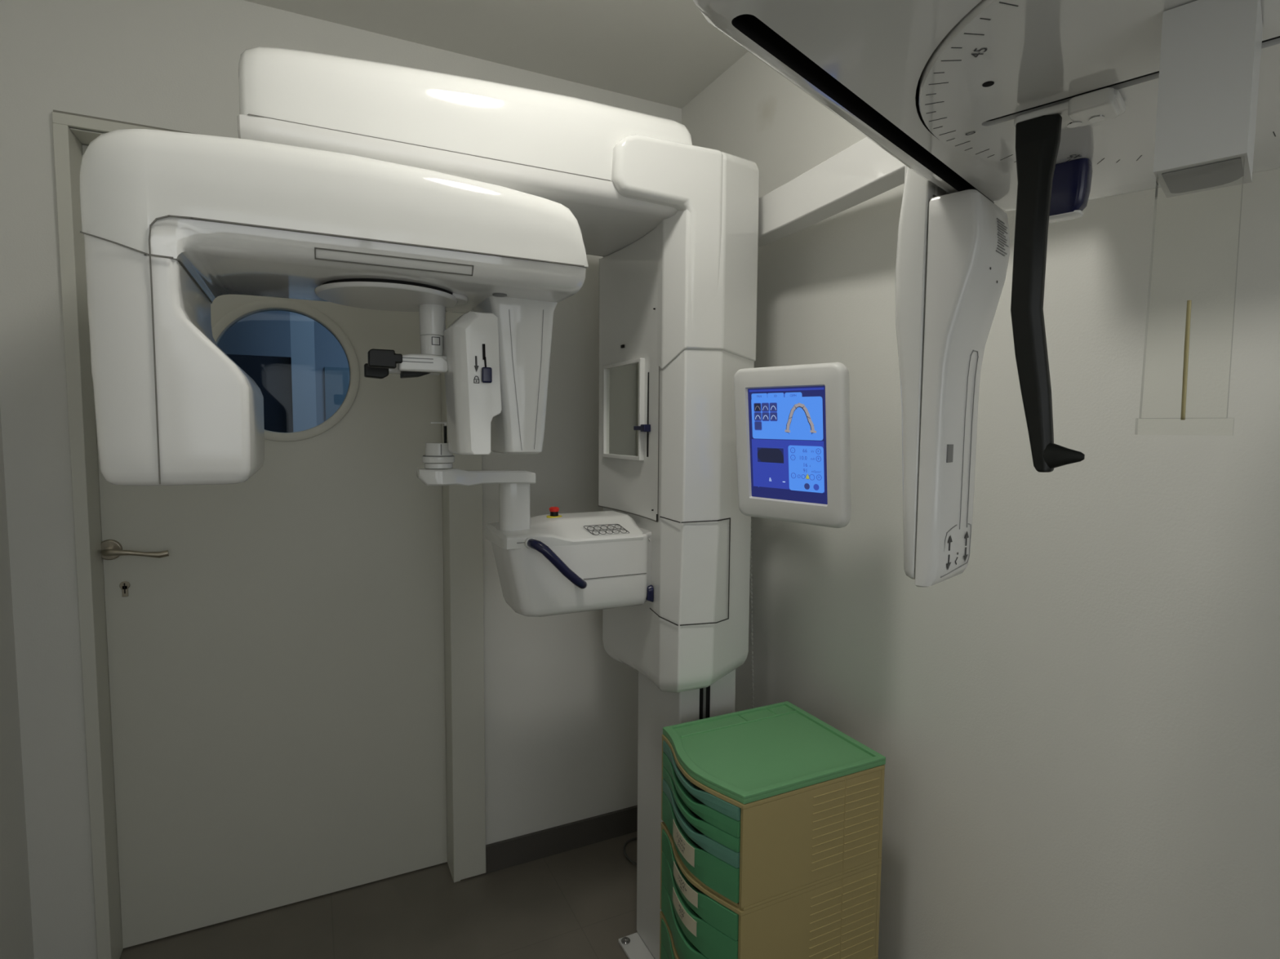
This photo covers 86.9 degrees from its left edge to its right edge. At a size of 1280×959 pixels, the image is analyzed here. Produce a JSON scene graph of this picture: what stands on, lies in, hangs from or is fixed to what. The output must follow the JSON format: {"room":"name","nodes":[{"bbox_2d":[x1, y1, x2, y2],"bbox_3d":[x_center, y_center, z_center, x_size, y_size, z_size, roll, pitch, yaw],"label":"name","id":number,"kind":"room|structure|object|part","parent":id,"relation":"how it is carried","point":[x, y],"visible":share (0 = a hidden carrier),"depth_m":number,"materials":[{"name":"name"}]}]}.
{"room":"radiology room","nodes":[
{"label":"radiology room","id":0,"kind":"room"},
{"bbox_2d":[0,408,34,958],"bbox_3d":[-0.796,0.144,0.086,0.150,2.359,3.350,-2,5,-26],"label":"wall","id":1,"kind":"structure","parent":0,"point":[16,942],"depth_m":1.48,"materials":[{"name":"white paint"}]},
{"bbox_2d":[217,310,349,425],"bbox_3d":[-1.187,-0.067,2.641,3.400,2.600,1.500,-2,5,-26],"label":"wall","id":2,"kind":"structure","parent":0,"point":[267,333],"depth_m":3.09,"materials":[{"name":"grey"}]},
{"bbox_2d":[226,354,293,432],"bbox_3d":[-1.750,0.293,2.936,0.468,1.630,0.315,-2,5,-26],"label":"door","id":3,"kind":"structure","parent":2,"relation":"in","point":[272,375],"depth_m":2.82,"materials":[{"name":"grey"}]},
{"bbox_2d":[289,311,316,432],"bbox_3d":[-1.424,-0.086,2.880,0.089,2.400,0.060,-2,5,-26],"label":"trim","id":4,"kind":"structure","parent":2,"relation":"attached to","point":[302,327],"depth_m":2.83,"materials":[{"name":"white"}]},
{"bbox_2d":[324,366,349,420],"bbox_3d":[-1.206,-0.368,3.325,0.620,0.340,0.013,-2,5,-26],"label":"window","id":5,"kind":"structure","parent":2,"relation":"in","point":[336,379],"depth_m":3.20,"materials":[{"name":"blue"}]},
{"bbox_2d":[0,0,681,958],"bbox_3d":[-0.672,0.009,1.934,1.700,2.359,0.148,-2,5,-26],"label":"wall","id":6,"kind":"structure","parent":0,"point":[561,713],"depth_m":1.58,"materials":[{"name":"white paint"}]},
{"bbox_2d":[81,144,447,948],"bbox_3d":[-0.950,0.198,1.819,0.820,1.986,0.110,-2,5,-26],"label":"door","id":7,"kind":"structure","parent":6,"relation":"in","point":[275,637],"depth_m":1.84,"materials":[{"name":"white paint"}]},
{"bbox_3d":[-1.229,0.178,1.650,0.136,0.030,0.056,-2,5,-26],"label":"lever handle","id":8,"kind":"part","parent":7,"relation":"part of","materials":[{"name":"silver metal"}]},
{"bbox_2d":[51,109,485,958],"bbox_3d":[-0.902,0.183,1.810,0.932,2.027,0.132,-2,5,-26],"label":"trim","id":9,"kind":"structure","parent":6,"relation":"attached to","point":[462,505],"depth_m":1.63,"materials":[{"name":"white paint"}]},
{"bbox_2d":[485,805,637,874],"bbox_3d":[-0.179,1.136,2.173,0.637,0.084,0.011,-2,5,-26],"label":"baseboard","id":10,"kind":"structure","parent":6,"relation":"attached to","point":[505,854],"depth_m":2.13,"materials":[{"name":"tile"}]},
{"bbox_2d":[120,831,637,958],"bbox_3d":[0.012,1.348,0.553,2.050,0.100,3.412,-2,5,-26],"label":"floor","id":11,"kind":"structure","parent":0,"point":[575,904],"depth_m":1.84,"materials":[{"name":"tile"}]},
{"bbox_2d":[622,837,637,865],"bbox_3d":[0.012,1.178,2.130,0.118,0.006,0.166,-2,5,-26],"label":"cable","id":12,"kind":"object","parent":11,"relation":"on","point":[634,838],"visible":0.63,"depth_m":2.14,"materials":[{"name":"grey plastic"}]},
{"bbox_2d":[80,0,1279,958],"bbox_3d":[0.002,0.276,0.901,1.268,1.988,1.741,-2,5,-26],"label":"machine","id":13,"kind":"object","parent":11,"relation":"on","point":[352,182],"visible":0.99,"depth_m":0.98,"materials":[{"name":"white paint"}]},
{"bbox_3d":[-0.455,-0.387,1.104,0.658,0.176,0.356,-2,5,-26],"label":"rotating arm","id":14,"kind":"part","parent":13,"relation":"part of","materials":[{"name":"white plastic"}]},
{"bbox_3d":[-0.364,-0.262,1.187,0.045,0.090,0.045,-2,5,-26],"label":"temple support stem","id":15,"kind":"part","parent":13,"relation":"part of","materials":[{"name":"white plastic"}]},
{"bbox_2d":[422,442,454,468],"bbox_3d":[-0.382,-0.045,1.282,0.060,0.048,0.060,-2,5,-26],"label":"knob","id":16,"kind":"object","parent":13,"relation":"on","point":[437,455],"depth_m":1.26,"materials":[{"name":"grey plastic"}]},
{"bbox_3d":[-0.381,-0.089,1.279,0.030,0.040,0.007,-2,5,-26],"label":"bite rod","id":17,"kind":"part","parent":13,"relation":"part of","materials":[{"name":"white plastic"}]},
{"bbox_3d":[-0.343,-0.675,1.398,0.814,0.168,0.414,-2,5,-26],"label":"overhead arm","id":18,"kind":"part","parent":13,"relation":"part of","materials":[{"name":"white plastic"}]},
{"bbox_3d":[-0.319,-0.006,1.354,0.071,0.038,0.272,4,6,43],"label":"chin rest arm","id":19,"kind":"part","parent":13,"relation":"part of","materials":[{"name":"white plastic"}]},
{"bbox_3d":[-0.271,0.054,1.450,0.060,0.123,0.055,-2,5,-26],"label":"chin rest post","id":20,"kind":"part","parent":13,"relation":"part of","materials":[{"name":"white plastic"}]},
{"bbox_2d":[524,537,535,548],"bbox_3d":[-0.224,0.130,1.388,0.025,0.025,0.007,-2,5,-26],"label":"socket","id":21,"kind":"object","parent":13,"relation":"attached to","point":[527,540],"depth_m":1.38,"materials":[{"name":"white plastic"}]},
{"bbox_3d":[-0.168,0.176,1.395,0.125,0.112,0.057,-2,5,-26],"label":"blue handle","id":22,"kind":"part","parent":13,"relation":"part of","materials":[{"name":"blue plastic"}]},
{"bbox_2d":[606,362,639,456],"bbox_3d":[-0.038,-0.169,1.657,0.008,0.224,0.210,-2,5,-26],"label":"mirror","id":23,"kind":"object","parent":13,"relation":"attached to","point":[622,378],"depth_m":1.65,"materials":[{"name":"silver mirror"}]},
{"bbox_3d":[-0.042,-0.169,1.655,0.016,0.236,0.222,-2,5,-26],"label":"mirror frame","id":24,"kind":"part","parent":13,"relation":"part of","materials":[{"name":"white plastic"}]},
{"bbox_3d":[-0.013,-0.240,1.634,0.046,0.646,0.342,-2,5,-26],"label":"panel","id":25,"kind":"part","parent":13,"relation":"part of","materials":[{"name":"white plastic"}]},
{"bbox_3d":[0.127,1.210,1.704,0.277,0.010,0.271,-2,5,-26],"label":"plate","id":26,"kind":"part","parent":13,"relation":"part of","materials":[{"name":"white paint"}]},
{"bbox_3d":[0.021,0.259,1.536,0.014,0.038,0.020,-2,5,-26],"label":"lock knob","id":27,"kind":"part","parent":13,"relation":"part of","materials":[{"name":"blue plastic"}]},
{"bbox_3d":[0.113,0.410,1.667,0.154,1.590,0.221,-2,5,-26],"label":"column post","id":28,"kind":"part","parent":13,"relation":"part of","materials":[{"name":"white metal"}]},
{"bbox_3d":[0.147,0.816,1.590,0.007,0.788,0.002,-2,5,-26],"label":"guide rail","id":29,"kind":"part","parent":13,"relation":"part of","materials":[{"name":"grey plastic"}]},
{"bbox_2d":[995,217,1008,256],"bbox_3d":[0.409,-0.273,0.763,0.002,0.036,0.039,4,6,44],"label":"vent","id":30,"kind":"object","parent":13,"relation":"attached to","point":[1002,224],"depth_m":0.76,"materials":[{"name":"grey plastic"}]},
{"bbox_3d":[0.325,-0.149,0.555,0.038,0.285,0.014,4,6,44],"label":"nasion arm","id":31,"kind":"part","parent":13,"relation":"part of","materials":[{"name":"black plastic"}]},
{"bbox_3d":[0.341,-0.074,0.422,0.002,0.074,0.003,-2,5,-26],"label":"rod","id":32,"kind":"part","parent":13,"relation":"part of","materials":[{"name":"gold metal"}]},
{"bbox_3d":[0.343,-0.121,0.421,0.043,0.166,0.009,4,6,44],"label":"ear post plate","id":33,"kind":"part","parent":13,"relation":"part of","materials":[{"name":"clear plastic"}]},
{"bbox_2d":[659,911,878,958],"bbox_3d":[0.242,1.093,1.415,0.372,0.286,0.304,-2,5,-26],"label":"drawer unit","id":34,"kind":"object","parent":11,"relation":"on","point":[668,950],"visible":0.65,"depth_m":1.44,"materials":[{"name":"beige plastic"}]},
{"bbox_3d":[0.097,1.054,1.341,0.048,0.071,0.284,-2,5,-26],"label":"drawer","id":35,"kind":"part","parent":34,"relation":"part of","materials":[{"name":"green plastic"}]},
{"bbox_3d":[0.098,0.991,1.336,0.048,0.055,0.284,-2,5,-26],"label":"drawer","id":36,"kind":"part","parent":34,"relation":"part of","materials":[{"name":"green plastic"}]},
{"bbox_2d":[660,822,881,958],"bbox_3d":[0.243,0.849,1.396,0.372,0.203,0.304,-2,5,-26],"label":"drawer unit","id":37,"kind":"object","parent":11,"relation":"on","point":[837,917],"visible":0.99,"depth_m":1.28,"materials":[{"name":"beige plastic"}]},
{"bbox_3d":[0.098,0.912,1.331,0.048,0.066,0.284,-2,5,-26],"label":"drawer","id":38,"kind":"part","parent":37,"relation":"part of","materials":[{"name":"green plastic"}]},
{"bbox_3d":[0.099,0.845,1.326,0.048,0.067,0.284,-2,5,-26],"label":"drawer","id":39,"kind":"part","parent":37,"relation":"part of","materials":[{"name":"green plastic"}]},
{"bbox_3d":[0.099,0.786,1.321,0.048,0.049,0.284,-2,5,-26],"label":"drawer","id":40,"kind":"part","parent":37,"relation":"part of","materials":[{"name":"green plastic"}]},
{"bbox_2d":[661,701,885,911],"bbox_3d":[0.246,0.642,1.382,0.374,0.211,0.304,-2,5,-26],"label":"drawer unit","id":41,"kind":"object","parent":37,"relation":"on","point":[760,806],"visible":1,"depth_m":1.28,"materials":[{"name":"beige plastic"}]},
{"bbox_3d":[0.100,0.709,1.316,0.048,0.064,0.284,-2,5,-26],"label":"drawer","id":42,"kind":"part","parent":41,"relation":"part of","materials":[{"name":"green plastic"}]},
{"bbox_3d":[0.100,0.662,1.312,0.048,0.028,0.284,-2,5,-26],"label":"drawer","id":43,"kind":"part","parent":41,"relation":"part of","materials":[{"name":"green plastic"}]},
{"bbox_3d":[0.100,0.634,1.310,0.048,0.026,0.284,-2,5,-26],"label":"drawer","id":44,"kind":"part","parent":41,"relation":"part of","materials":[{"name":"green plastic"}]},
{"bbox_3d":[0.100,0.605,1.308,0.048,0.030,0.284,-2,5,-26],"label":"drawer","id":45,"kind":"part","parent":41,"relation":"part of","materials":[{"name":"green plastic"}]},
{"bbox_3d":[0.101,0.577,1.306,0.048,0.024,0.284,-2,5,-26],"label":"drawer","id":46,"kind":"part","parent":41,"relation":"part of","materials":[{"name":"green plastic"}]},
{"bbox_3d":[0.248,0.544,1.376,0.370,0.015,0.303,-2,5,-26],"label":"lid","id":47,"kind":"part","parent":41,"relation":"part of","materials":[{"name":"green plastic"}]},
{"bbox_2d":[244,0,747,108],"bbox_3d":[0.033,-1.104,0.368,2.050,0.100,3.400,-2,5,-26],"label":"ceiling","id":48,"kind":"structure","parent":0,"point":[667,52],"depth_m":1.75,"materials":[{"name":"paint"}]},
{"bbox_2d":[681,51,1279,958],"bbox_3d":[0.866,0.097,0.897,0.150,2.359,3.350,-2,5,-26],"label":"wall","id":49,"kind":"structure","parent":0,"point":[1076,727],"depth_m":1.09,"materials":[{"name":"white paint"}]},
{"bbox_2d":[750,528,754,708],"bbox_3d":[0.312,0.364,1.850,0.022,0.714,0.048,-2,5,-26],"label":"cable","id":50,"kind":"object","parent":49,"relation":"hanging from","point":[751,584],"visible":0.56,"depth_m":1.84,"materials":[{"name":"grey plastic"}]}
]}

